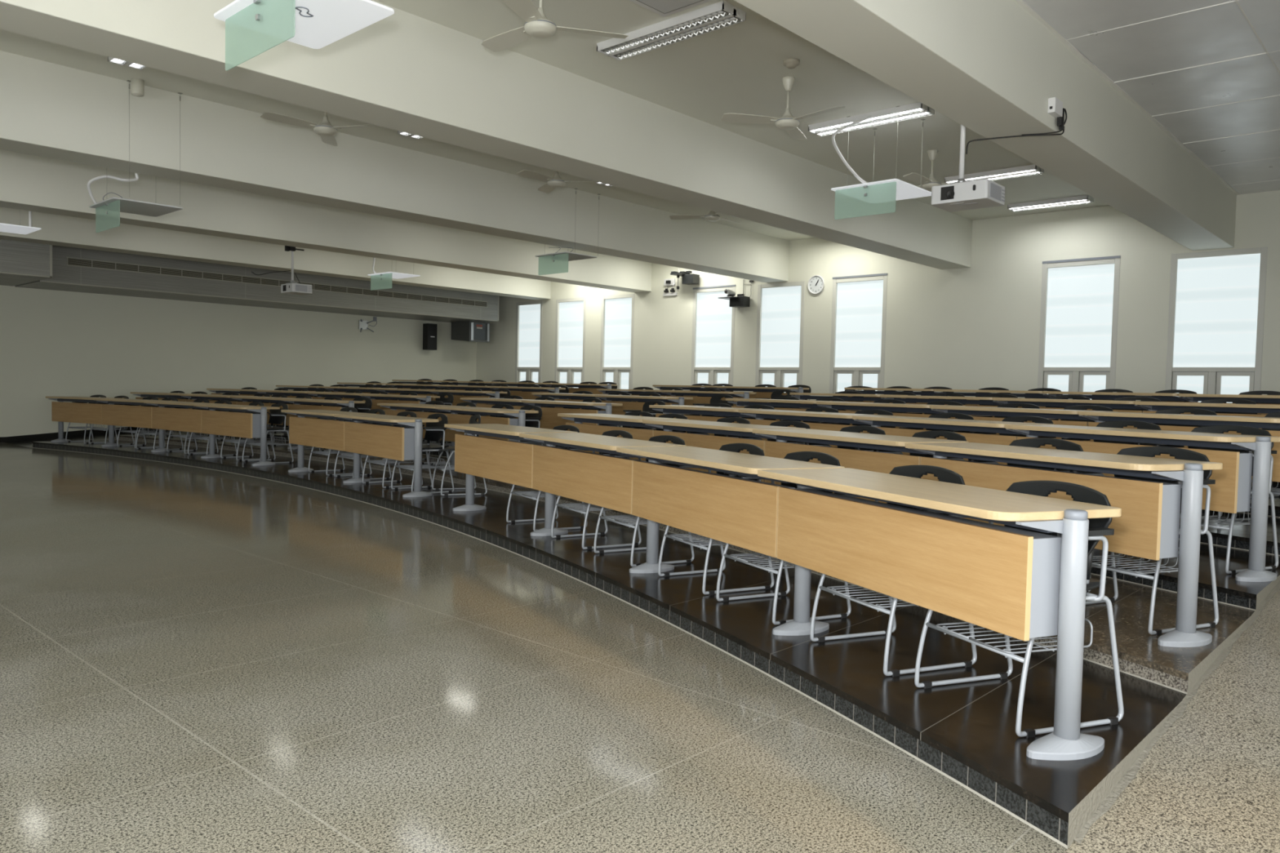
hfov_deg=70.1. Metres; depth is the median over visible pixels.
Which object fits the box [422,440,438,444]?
wire basket
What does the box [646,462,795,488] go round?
cable tray
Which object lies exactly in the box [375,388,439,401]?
desk
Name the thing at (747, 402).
desk
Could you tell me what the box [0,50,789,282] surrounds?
ceiling beam
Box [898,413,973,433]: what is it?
chair
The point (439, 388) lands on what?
chair
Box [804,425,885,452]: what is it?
chair
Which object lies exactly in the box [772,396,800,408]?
chair
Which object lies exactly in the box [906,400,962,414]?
chair
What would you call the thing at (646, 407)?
chair
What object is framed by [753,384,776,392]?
chair
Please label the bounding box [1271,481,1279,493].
wire basket
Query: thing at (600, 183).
ceiling light
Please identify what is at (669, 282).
box
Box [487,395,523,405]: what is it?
chair
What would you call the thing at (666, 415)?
chair
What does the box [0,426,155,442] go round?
baseboard
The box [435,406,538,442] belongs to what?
desk
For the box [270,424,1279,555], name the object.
platform
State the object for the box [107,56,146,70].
ceiling light
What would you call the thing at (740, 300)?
camera
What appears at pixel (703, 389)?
chair
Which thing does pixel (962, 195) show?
ceiling projector
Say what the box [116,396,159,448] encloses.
chair
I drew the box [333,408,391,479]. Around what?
chair
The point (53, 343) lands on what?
wall
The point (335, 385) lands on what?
chair
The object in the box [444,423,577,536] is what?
desk
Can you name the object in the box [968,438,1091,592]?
chair
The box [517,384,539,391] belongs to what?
chair
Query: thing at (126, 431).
wire basket
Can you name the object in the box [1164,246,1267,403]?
window
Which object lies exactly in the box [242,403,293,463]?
chair
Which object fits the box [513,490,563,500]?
wire basket
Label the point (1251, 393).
chair
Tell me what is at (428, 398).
desk
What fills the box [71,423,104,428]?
wire basket
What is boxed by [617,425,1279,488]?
platform
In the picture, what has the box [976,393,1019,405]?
chair
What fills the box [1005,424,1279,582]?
desk
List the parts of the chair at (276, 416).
frame, seat, backrest, armrest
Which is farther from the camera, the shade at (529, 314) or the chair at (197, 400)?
the shade at (529, 314)
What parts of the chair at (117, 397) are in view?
frame, backrest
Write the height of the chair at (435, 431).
0.790 m
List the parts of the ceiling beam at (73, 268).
edge trim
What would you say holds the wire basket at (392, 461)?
on the chair at (411, 414)
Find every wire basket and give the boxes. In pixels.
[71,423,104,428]
[95,426,127,430]
[121,427,156,433]
[141,429,176,434]
[172,432,207,436]
[192,434,230,439]
[224,437,259,442]
[246,432,285,446]
[313,450,353,453]
[339,454,377,457]
[367,459,413,463]
[396,451,444,471]
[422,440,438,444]
[435,466,454,470]
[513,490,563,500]
[559,502,613,514]
[603,515,661,528]
[669,533,731,549]
[729,552,795,573]
[826,585,919,612]
[936,611,1093,657]
[1092,546,1179,577]
[1179,506,1251,528]
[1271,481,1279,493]
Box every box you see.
[662,278,677,296]
[1047,97,1066,130]
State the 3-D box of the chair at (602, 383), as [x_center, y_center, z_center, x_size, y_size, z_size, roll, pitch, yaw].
[-0.708,-0.428,16.760,0.568,0.790,0.460,3,3,39]
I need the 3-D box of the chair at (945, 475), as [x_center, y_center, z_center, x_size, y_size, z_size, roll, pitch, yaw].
[1.062,0.561,3.824,0.460,0.790,0.568,0,3,-23]
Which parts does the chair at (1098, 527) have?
armrest, frame, backrest, seat, armrest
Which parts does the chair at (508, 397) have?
backrest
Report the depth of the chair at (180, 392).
16.16 m
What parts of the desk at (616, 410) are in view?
modesty panel, rail, leg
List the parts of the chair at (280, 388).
backrest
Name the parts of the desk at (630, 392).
modesty panel, rail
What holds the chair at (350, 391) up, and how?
on the platform at (1242, 594)
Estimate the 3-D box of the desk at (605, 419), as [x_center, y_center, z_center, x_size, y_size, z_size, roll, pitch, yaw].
[-0.198,0.283,8.280,0.498,0.755,1.606,0,3,-35]
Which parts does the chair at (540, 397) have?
backrest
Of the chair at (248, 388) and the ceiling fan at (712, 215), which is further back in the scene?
the chair at (248, 388)
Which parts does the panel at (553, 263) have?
plate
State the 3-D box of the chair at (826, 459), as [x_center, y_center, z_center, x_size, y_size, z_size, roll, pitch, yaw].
[0.720,0.523,4.563,0.461,0.790,0.568,0,3,-26]
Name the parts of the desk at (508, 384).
rail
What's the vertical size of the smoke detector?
0.060 m
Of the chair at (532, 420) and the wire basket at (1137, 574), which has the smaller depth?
the wire basket at (1137, 574)
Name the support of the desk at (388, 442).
on the platform at (965, 732)
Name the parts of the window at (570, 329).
sash, pane, sash, pane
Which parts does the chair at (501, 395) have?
backrest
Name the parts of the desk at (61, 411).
leg, modesty panel, rail, leg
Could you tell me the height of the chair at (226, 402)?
0.790 m
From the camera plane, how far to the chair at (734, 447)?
5.14 m
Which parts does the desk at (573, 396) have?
rail, modesty panel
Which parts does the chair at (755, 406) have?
backrest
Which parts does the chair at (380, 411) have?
frame, backrest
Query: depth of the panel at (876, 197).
8.93 m
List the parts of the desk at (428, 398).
modesty panel, rail, leg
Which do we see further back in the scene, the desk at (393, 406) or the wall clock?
the wall clock
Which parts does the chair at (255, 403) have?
frame, backrest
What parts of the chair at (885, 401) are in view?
backrest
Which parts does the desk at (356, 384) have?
rail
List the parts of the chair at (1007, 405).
backrest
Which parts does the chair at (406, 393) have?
backrest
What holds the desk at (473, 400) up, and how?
on the platform at (1242, 594)
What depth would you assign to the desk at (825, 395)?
10.87 m
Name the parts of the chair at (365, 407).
backrest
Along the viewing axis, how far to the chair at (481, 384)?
17.53 m
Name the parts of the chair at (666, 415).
backrest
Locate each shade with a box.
[518,303,540,367]
[558,301,583,367]
[604,297,631,367]
[695,291,732,367]
[760,285,801,367]
[835,280,883,367]
[1044,263,1114,367]
[1173,253,1260,367]
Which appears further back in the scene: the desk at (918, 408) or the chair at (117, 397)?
the chair at (117, 397)
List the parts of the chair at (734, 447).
armrest, frame, backrest, armrest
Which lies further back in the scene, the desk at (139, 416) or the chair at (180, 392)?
the chair at (180, 392)
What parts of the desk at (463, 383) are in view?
rail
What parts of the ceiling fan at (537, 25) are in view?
blade, blade, motor, blade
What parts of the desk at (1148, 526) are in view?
modesty panel, rail, leg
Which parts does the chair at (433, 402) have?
frame, backrest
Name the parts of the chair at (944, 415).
backrest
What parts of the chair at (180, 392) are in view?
backrest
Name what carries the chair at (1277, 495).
on the platform at (1277, 500)
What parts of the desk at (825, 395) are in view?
modesty panel, rail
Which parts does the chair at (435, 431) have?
frame, seat, armrest, backrest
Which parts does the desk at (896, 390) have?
modesty panel, rail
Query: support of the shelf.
attached to the camera
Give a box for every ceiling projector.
[280,250,311,294]
[931,124,1004,211]
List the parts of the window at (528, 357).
sash, pane, sash, pane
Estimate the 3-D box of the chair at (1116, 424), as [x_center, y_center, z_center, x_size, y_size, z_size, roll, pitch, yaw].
[2.990,0.356,5.812,0.461,0.790,0.568,0,3,-26]
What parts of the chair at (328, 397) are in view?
frame, backrest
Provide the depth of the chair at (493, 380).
18.74 m
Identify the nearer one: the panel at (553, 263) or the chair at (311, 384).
the panel at (553, 263)
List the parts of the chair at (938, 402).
backrest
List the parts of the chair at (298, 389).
backrest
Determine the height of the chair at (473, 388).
0.790 m
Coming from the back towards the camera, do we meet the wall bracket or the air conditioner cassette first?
the wall bracket
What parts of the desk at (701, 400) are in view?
modesty panel, rail, leg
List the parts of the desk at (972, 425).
modesty panel, rail, leg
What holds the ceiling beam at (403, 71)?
attached to the ceiling
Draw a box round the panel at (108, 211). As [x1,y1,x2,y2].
[87,80,182,232]
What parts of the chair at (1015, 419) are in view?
backrest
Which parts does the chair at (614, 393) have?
backrest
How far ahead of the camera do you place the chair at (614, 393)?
13.32 m
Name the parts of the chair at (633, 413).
backrest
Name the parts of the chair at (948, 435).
armrest, backrest, armrest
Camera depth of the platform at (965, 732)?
3.85 m
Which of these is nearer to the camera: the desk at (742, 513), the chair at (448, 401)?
the desk at (742, 513)
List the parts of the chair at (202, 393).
backrest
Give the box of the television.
[451,320,490,342]
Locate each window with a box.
[515,300,542,386]
[554,297,586,387]
[600,293,634,389]
[690,284,735,385]
[755,280,804,392]
[829,273,887,396]
[1037,255,1120,399]
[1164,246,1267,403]
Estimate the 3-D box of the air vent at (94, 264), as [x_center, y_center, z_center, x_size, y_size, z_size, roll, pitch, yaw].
[-6.616,-2.839,18.502,0.013,0.145,8.820,3,3,42]
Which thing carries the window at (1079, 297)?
attached to the wall at (975, 327)
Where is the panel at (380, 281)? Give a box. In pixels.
[367,257,420,290]
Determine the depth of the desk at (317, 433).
10.35 m
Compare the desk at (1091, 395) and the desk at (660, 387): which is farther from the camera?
the desk at (660, 387)
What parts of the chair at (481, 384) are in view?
backrest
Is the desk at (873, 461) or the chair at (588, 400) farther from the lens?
the chair at (588, 400)
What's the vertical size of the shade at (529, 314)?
1.505 m
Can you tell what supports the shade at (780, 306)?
attached to the wall at (975, 327)
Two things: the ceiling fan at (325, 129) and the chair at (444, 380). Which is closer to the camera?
the ceiling fan at (325, 129)
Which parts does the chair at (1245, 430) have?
frame, backrest, armrest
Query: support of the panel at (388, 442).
on the desk at (388, 442)
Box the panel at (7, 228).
[0,210,40,234]
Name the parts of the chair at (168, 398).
frame, backrest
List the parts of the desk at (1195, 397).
modesty panel, rail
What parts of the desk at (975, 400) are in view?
modesty panel, rail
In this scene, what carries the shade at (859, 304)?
attached to the wall at (975, 327)
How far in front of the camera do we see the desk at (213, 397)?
14.81 m
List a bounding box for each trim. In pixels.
[1015,0,1239,195]
[1073,581,1279,844]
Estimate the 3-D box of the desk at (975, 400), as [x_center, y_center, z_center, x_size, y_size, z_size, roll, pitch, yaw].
[3.332,0.051,9.819,0.498,0.752,1.542,0,3,-33]
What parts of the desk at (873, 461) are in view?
modesty panel, rail, leg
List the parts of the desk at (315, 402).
modesty panel, rail, leg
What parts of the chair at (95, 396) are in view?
frame, backrest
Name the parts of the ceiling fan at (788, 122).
blade, motor, blade, blade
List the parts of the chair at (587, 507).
armrest, frame, backrest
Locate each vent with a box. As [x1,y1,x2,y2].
[66,256,488,307]
[295,284,311,292]
[989,182,1004,201]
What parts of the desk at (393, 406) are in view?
modesty panel, rail, leg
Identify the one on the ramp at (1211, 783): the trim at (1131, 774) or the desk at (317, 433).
the trim at (1131, 774)
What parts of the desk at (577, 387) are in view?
modesty panel, rail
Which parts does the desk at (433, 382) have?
rail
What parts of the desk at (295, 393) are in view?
modesty panel, rail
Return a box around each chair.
[65,395,108,443]
[88,395,133,444]
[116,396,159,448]
[135,397,183,449]
[147,391,189,436]
[166,399,209,453]
[168,391,207,436]
[187,400,236,456]
[200,392,242,440]
[220,401,269,461]
[231,393,274,442]
[237,386,257,395]
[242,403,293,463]
[247,394,291,445]
[270,387,288,426]
[271,395,315,447]
[272,388,307,432]
[304,396,342,451]
[307,384,324,391]
[308,407,363,475]
[310,389,331,397]
[328,397,372,451]
[330,384,346,391]
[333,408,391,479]
[340,390,362,398]
[359,385,375,392]
[362,411,422,488]
[367,381,382,387]
[369,391,387,399]
[381,386,395,393]
[383,391,417,401]
[386,382,402,388]
[391,413,454,493]
[399,400,448,463]
[410,386,426,394]
[415,382,432,389]
[416,378,431,382]
[420,393,453,444]
[426,382,454,389]
[428,402,475,465]
[431,414,487,496]
[434,387,450,395]
[441,379,457,385]
[458,387,481,395]
[469,379,484,383]
[470,404,513,417]
[475,383,493,391]
[482,388,510,398]
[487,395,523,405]
[488,383,508,391]
[489,380,506,383]
[497,405,542,444]
[506,425,587,531]
[517,380,534,386]
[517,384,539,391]
[520,396,555,444]
[542,381,558,382]
[546,385,568,399]
[551,430,641,549]
[563,398,601,410]
[570,391,592,399]
[580,382,596,388]
[593,435,694,567]
[596,382,617,389]
[599,411,653,430]
[601,391,631,426]
[619,392,661,426]
[623,400,665,430]
[630,413,687,432]
[631,386,653,395]
[657,443,774,595]
[660,387,683,395]
[681,403,731,417]
[686,417,750,438]
[687,388,720,396]
[690,383,711,391]
[693,394,733,407]
[710,383,733,391]
[715,451,851,625]
[720,404,776,420]
[738,420,810,444]
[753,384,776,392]
[759,389,795,403]
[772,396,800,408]
[779,407,839,423]
[787,384,811,399]
[795,397,845,410]
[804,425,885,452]
[809,465,977,676]
[827,409,895,427]
[832,391,863,401]
[844,386,875,396]
[851,399,907,413]
[873,430,966,460]
[884,386,913,391]
[889,391,915,403]
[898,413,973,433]
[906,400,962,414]
[914,480,1124,737]
[920,386,953,396]
[925,392,966,404]
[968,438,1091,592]
[969,416,1056,438]
[971,403,1039,417]
[975,387,1010,397]
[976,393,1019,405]
[1024,387,1061,398]
[1045,395,1090,408]
[1048,404,1113,422]
[1061,420,1161,445]
[1069,446,1218,635]
[1091,388,1133,399]
[1111,396,1160,410]
[1151,408,1222,519]
[1153,425,1278,574]
[1155,389,1198,402]
[1200,398,1261,494]
[1217,411,1279,520]
[1239,391,1279,404]
[1250,479,1279,497]
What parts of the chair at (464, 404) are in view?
frame, backrest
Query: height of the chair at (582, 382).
0.790 m
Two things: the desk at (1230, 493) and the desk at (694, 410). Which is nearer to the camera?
the desk at (1230, 493)
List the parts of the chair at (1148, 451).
armrest, frame, backrest, seat, armrest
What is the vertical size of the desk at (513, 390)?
0.748 m
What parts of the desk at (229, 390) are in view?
modesty panel, rail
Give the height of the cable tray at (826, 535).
0.308 m
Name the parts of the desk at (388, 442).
modesty panel, rail, leg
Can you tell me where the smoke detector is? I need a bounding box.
[782,57,799,68]
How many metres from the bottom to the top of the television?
0.520 m
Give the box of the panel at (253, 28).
[213,0,394,71]
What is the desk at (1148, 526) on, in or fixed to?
on the platform at (1140, 655)
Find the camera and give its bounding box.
[718,280,753,307]
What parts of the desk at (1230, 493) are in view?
modesty panel, rail, leg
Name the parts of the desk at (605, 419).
modesty panel, rail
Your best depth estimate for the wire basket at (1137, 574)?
4.14 m
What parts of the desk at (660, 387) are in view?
rail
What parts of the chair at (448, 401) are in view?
backrest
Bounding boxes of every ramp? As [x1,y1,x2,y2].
[6,429,191,448]
[1065,590,1279,852]
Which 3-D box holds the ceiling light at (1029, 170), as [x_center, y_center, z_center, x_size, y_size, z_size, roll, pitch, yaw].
[4.450,-3.163,11.489,1.150,0.062,0.270,3,3,42]
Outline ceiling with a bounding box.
[0,0,1109,240]
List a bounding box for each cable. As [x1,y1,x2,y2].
[251,270,300,284]
[965,125,1064,154]
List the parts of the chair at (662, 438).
armrest, frame, backrest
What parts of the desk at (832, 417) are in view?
modesty panel, rail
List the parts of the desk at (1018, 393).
modesty panel, rail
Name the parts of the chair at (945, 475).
armrest, frame, backrest, armrest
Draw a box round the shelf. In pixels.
[718,296,737,299]
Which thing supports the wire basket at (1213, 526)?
on the chair at (1245, 430)
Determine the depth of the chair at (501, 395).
15.01 m
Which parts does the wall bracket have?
plate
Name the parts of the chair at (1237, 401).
backrest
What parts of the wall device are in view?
dangling cord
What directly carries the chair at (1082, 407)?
on the platform at (1241, 534)
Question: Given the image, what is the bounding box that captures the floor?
[0,442,1066,852]
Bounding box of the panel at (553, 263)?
[535,188,599,275]
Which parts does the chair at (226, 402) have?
frame, backrest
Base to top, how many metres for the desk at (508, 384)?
0.748 m
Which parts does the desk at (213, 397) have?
modesty panel, rail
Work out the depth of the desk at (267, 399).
13.88 m
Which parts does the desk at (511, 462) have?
leg, modesty panel, rail, leg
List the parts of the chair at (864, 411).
backrest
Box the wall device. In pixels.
[670,267,699,291]
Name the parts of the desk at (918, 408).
modesty panel, rail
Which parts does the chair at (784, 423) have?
backrest, armrest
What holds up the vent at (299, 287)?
attached to the ceiling projector at (293, 287)
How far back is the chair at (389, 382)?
18.64 m
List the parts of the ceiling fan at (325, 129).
blade, motor, blade, blade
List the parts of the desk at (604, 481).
modesty panel, rail, leg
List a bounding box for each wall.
[0,284,476,436]
[475,190,1279,400]
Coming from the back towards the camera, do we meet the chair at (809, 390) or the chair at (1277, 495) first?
the chair at (809, 390)
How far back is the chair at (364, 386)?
17.31 m
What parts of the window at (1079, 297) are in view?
sash, pane, sash, pane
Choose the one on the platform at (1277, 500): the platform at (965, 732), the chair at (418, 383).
the chair at (418, 383)
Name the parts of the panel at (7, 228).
plate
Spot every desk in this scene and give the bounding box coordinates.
[45,395,121,446]
[94,398,176,452]
[130,391,201,439]
[143,401,223,457]
[179,394,257,443]
[193,404,279,466]
[206,388,271,432]
[230,395,311,448]
[255,390,331,404]
[275,385,337,396]
[280,409,372,483]
[281,398,364,454]
[306,391,378,405]
[324,386,389,398]
[334,413,439,497]
[337,382,397,390]
[359,394,439,444]
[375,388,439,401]
[377,403,462,466]
[385,383,444,394]
[391,379,448,389]
[428,390,506,405]
[435,384,506,396]
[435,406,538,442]
[440,380,493,390]
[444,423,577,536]
[460,397,551,444]
[489,386,565,399]
[490,382,559,391]
[519,432,686,573]
[521,400,622,429]
[531,392,611,410]
[543,382,617,399]
[557,413,685,461]
[594,395,693,416]
[596,388,683,403]
[616,446,844,635]
[642,419,804,482]
[648,404,772,435]
[652,384,729,396]
[660,390,756,416]
[716,386,808,402]
[725,398,848,422]
[738,409,895,448]
[751,428,968,503]
[757,467,1121,760]
[789,392,892,410]
[816,401,965,430]
[844,387,950,403]
[852,415,1053,465]
[880,395,1020,417]
[905,442,1222,647]
[930,405,1117,441]
[933,389,1057,407]
[992,397,1167,420]
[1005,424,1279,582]
[1043,391,1197,404]
[1078,411,1279,482]
[1134,401,1279,429]
[1178,393,1279,414]
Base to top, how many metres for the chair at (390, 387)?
0.790 m
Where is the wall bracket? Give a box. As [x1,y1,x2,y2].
[358,316,377,332]
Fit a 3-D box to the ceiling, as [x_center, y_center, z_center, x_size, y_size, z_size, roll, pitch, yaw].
[-5.374,-3.392,9.911,16.400,0.100,21.430,3,3,42]
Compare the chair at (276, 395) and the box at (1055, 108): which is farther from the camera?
the chair at (276, 395)
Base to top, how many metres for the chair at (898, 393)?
0.790 m
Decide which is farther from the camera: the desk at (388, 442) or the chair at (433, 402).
the chair at (433, 402)
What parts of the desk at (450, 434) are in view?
modesty panel, rail, leg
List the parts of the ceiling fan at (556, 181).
blade, blade, motor, blade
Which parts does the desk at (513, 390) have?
modesty panel, rail, leg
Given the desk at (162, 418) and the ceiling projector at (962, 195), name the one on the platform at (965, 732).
the desk at (162, 418)
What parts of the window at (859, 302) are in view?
sash, pane, sash, pane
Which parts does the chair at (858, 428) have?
armrest, backrest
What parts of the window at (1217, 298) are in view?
sash, pane, sash, pane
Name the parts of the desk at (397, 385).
rail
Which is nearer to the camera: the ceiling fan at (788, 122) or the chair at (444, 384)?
the ceiling fan at (788, 122)
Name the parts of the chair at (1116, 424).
backrest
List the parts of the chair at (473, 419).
seat, frame, backrest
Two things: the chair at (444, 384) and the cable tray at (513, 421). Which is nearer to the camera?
the cable tray at (513, 421)
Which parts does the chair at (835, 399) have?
backrest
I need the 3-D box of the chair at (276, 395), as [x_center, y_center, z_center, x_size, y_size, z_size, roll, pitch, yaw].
[-5.851,-0.114,14.421,0.568,0.790,0.461,3,3,37]
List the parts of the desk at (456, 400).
modesty panel, rail, leg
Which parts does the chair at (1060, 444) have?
armrest, backrest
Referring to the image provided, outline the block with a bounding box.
[284,245,304,251]
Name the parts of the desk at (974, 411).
modesty panel, rail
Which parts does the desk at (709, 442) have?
modesty panel, rail, leg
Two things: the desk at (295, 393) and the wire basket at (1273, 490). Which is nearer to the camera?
the wire basket at (1273, 490)
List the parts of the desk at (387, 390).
modesty panel, rail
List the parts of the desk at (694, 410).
modesty panel, rail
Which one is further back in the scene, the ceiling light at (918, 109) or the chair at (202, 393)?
the chair at (202, 393)
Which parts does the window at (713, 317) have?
sash, pane, sash, pane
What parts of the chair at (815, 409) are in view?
backrest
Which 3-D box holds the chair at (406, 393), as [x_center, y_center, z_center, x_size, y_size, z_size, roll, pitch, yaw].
[-3.810,-0.154,14.485,0.568,0.790,0.461,3,3,39]
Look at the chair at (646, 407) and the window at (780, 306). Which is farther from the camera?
the window at (780, 306)
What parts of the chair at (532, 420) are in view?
backrest, armrest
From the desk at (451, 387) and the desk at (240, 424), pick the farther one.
the desk at (451, 387)
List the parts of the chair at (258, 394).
frame, backrest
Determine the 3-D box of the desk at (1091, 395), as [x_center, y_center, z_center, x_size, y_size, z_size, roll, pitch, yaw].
[5.020,0.021,9.502,0.498,0.748,1.542,0,3,-31]
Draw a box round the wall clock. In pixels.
[807,275,824,294]
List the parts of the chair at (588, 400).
backrest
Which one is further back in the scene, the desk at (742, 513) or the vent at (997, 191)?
the vent at (997, 191)
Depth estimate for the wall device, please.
18.34 m
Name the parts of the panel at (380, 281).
plate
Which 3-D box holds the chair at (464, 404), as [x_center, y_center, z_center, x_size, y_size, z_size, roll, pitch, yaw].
[-2.296,0.094,11.308,0.461,0.790,0.568,-1,3,-43]
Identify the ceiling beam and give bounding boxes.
[0,0,972,269]
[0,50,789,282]
[0,149,651,293]
[0,207,551,299]
[0,239,499,322]
[734,0,1236,250]
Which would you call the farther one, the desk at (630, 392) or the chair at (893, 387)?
the desk at (630, 392)
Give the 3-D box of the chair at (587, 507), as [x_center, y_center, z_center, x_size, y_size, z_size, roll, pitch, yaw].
[-0.307,0.422,6.442,0.460,0.790,0.568,0,3,-30]
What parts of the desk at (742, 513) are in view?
modesty panel, rail, leg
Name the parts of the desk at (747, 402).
modesty panel, rail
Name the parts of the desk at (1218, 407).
modesty panel, rail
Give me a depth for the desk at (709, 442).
6.92 m
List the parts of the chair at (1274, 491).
frame, backrest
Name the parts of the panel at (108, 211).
plate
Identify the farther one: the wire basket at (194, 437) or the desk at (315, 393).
the desk at (315, 393)
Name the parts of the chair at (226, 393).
backrest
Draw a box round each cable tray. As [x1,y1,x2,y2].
[468,435,542,445]
[509,417,518,441]
[544,445,646,462]
[597,410,605,425]
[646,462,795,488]
[791,488,1061,638]
[937,457,1181,559]
[1236,452,1253,512]
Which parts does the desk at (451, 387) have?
modesty panel, rail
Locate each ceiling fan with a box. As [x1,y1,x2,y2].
[260,111,380,146]
[481,0,628,51]
[517,169,597,192]
[669,210,741,223]
[720,75,844,140]
[902,149,948,190]
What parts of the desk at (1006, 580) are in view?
modesty panel, rail, leg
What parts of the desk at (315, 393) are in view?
modesty panel, rail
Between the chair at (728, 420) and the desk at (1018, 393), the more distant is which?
the desk at (1018, 393)
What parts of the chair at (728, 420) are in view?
backrest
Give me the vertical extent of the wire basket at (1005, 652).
0.202 m
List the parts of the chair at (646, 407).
backrest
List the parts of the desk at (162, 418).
modesty panel, rail, leg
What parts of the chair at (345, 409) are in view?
frame, backrest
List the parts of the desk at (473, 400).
modesty panel, rail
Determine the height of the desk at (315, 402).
0.748 m
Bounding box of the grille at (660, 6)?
[638,0,702,13]
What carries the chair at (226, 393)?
on the platform at (1140, 655)
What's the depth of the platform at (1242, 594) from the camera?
4.95 m
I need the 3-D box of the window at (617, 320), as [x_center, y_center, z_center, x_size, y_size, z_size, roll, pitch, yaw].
[-0.458,-1.748,20.090,1.000,2.280,0.164,3,3,42]
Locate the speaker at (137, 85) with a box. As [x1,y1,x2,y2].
[130,77,144,96]
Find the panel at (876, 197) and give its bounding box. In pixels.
[831,105,931,219]
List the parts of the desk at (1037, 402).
rail, modesty panel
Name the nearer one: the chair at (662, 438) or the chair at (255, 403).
the chair at (662, 438)
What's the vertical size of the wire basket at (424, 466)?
0.202 m
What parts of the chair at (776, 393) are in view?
backrest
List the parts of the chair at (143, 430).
frame, backrest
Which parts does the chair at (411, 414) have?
frame, backrest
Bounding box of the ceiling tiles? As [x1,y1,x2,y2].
[1022,0,1279,194]
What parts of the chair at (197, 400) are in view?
frame, backrest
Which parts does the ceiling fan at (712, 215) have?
blade, motor, blade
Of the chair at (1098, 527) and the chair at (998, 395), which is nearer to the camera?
the chair at (1098, 527)
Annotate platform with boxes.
[31,440,1186,849]
[114,433,1254,694]
[197,432,1279,610]
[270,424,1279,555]
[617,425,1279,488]
[1237,493,1279,517]
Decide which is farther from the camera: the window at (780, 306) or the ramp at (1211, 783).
the window at (780, 306)
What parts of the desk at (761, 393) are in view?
modesty panel, rail, leg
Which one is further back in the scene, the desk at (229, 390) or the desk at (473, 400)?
the desk at (229, 390)
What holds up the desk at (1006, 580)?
on the platform at (965, 732)
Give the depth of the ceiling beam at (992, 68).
6.74 m
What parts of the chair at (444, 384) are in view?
backrest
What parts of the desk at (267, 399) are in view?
modesty panel, rail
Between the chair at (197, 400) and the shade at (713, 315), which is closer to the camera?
the chair at (197, 400)
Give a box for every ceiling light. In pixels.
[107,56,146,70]
[397,130,423,138]
[595,182,613,186]
[596,0,746,60]
[808,102,934,136]
[944,164,1044,183]
[1007,195,1093,211]
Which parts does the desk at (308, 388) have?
rail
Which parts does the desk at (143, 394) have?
modesty panel, rail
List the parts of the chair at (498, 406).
backrest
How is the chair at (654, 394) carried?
on the platform at (1241, 534)
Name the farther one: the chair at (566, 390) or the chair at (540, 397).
the chair at (566, 390)
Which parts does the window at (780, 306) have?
sash, pane, sash, pane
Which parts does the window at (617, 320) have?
sash, pane, sash, pane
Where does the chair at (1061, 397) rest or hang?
on the platform at (1277, 500)
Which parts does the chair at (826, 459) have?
armrest, frame, backrest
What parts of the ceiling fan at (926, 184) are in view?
blade, motor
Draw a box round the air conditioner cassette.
[629,0,711,16]
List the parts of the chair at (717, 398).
backrest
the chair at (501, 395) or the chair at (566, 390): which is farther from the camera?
the chair at (566, 390)
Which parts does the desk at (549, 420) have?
modesty panel, rail, leg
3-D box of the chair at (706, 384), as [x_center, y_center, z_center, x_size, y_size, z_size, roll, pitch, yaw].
[0.945,-0.337,15.441,0.568,0.790,0.460,3,3,41]
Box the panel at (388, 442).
[355,422,414,460]
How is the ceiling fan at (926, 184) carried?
hanging from the ceiling
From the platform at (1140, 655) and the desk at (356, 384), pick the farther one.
the desk at (356, 384)
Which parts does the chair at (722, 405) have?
backrest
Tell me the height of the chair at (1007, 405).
0.790 m
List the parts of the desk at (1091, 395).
rail, modesty panel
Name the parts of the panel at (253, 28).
plate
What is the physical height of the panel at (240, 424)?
0.308 m
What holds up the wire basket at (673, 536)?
on the chair at (734, 447)
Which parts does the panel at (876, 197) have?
plate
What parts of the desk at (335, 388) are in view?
rail, modesty panel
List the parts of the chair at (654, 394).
backrest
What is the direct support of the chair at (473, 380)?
on the platform at (1274, 483)
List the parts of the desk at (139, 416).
modesty panel, rail, leg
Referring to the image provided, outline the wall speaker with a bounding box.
[422,323,437,350]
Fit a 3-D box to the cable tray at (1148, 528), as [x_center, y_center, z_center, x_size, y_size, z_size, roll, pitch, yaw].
[1.919,0.363,4.443,0.122,0.308,1.410,0,3,-25]
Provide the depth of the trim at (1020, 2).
7.98 m
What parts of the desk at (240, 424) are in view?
modesty panel, rail, leg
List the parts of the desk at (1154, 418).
rail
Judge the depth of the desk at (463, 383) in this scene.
18.55 m
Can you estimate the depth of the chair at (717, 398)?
11.86 m
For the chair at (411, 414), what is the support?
on the platform at (965, 732)
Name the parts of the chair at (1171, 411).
backrest, frame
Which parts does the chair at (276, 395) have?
frame, backrest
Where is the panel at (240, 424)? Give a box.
[218,410,260,438]
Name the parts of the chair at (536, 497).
armrest, frame, backrest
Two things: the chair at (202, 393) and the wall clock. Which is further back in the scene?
the wall clock
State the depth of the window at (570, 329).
21.08 m
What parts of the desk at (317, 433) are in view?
leg, modesty panel, rail, leg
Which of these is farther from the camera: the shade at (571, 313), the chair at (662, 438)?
the shade at (571, 313)
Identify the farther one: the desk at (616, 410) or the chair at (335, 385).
the chair at (335, 385)
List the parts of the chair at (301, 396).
frame, backrest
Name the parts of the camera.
cord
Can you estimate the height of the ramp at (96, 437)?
0.511 m
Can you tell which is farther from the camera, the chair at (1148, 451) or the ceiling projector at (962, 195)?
the ceiling projector at (962, 195)

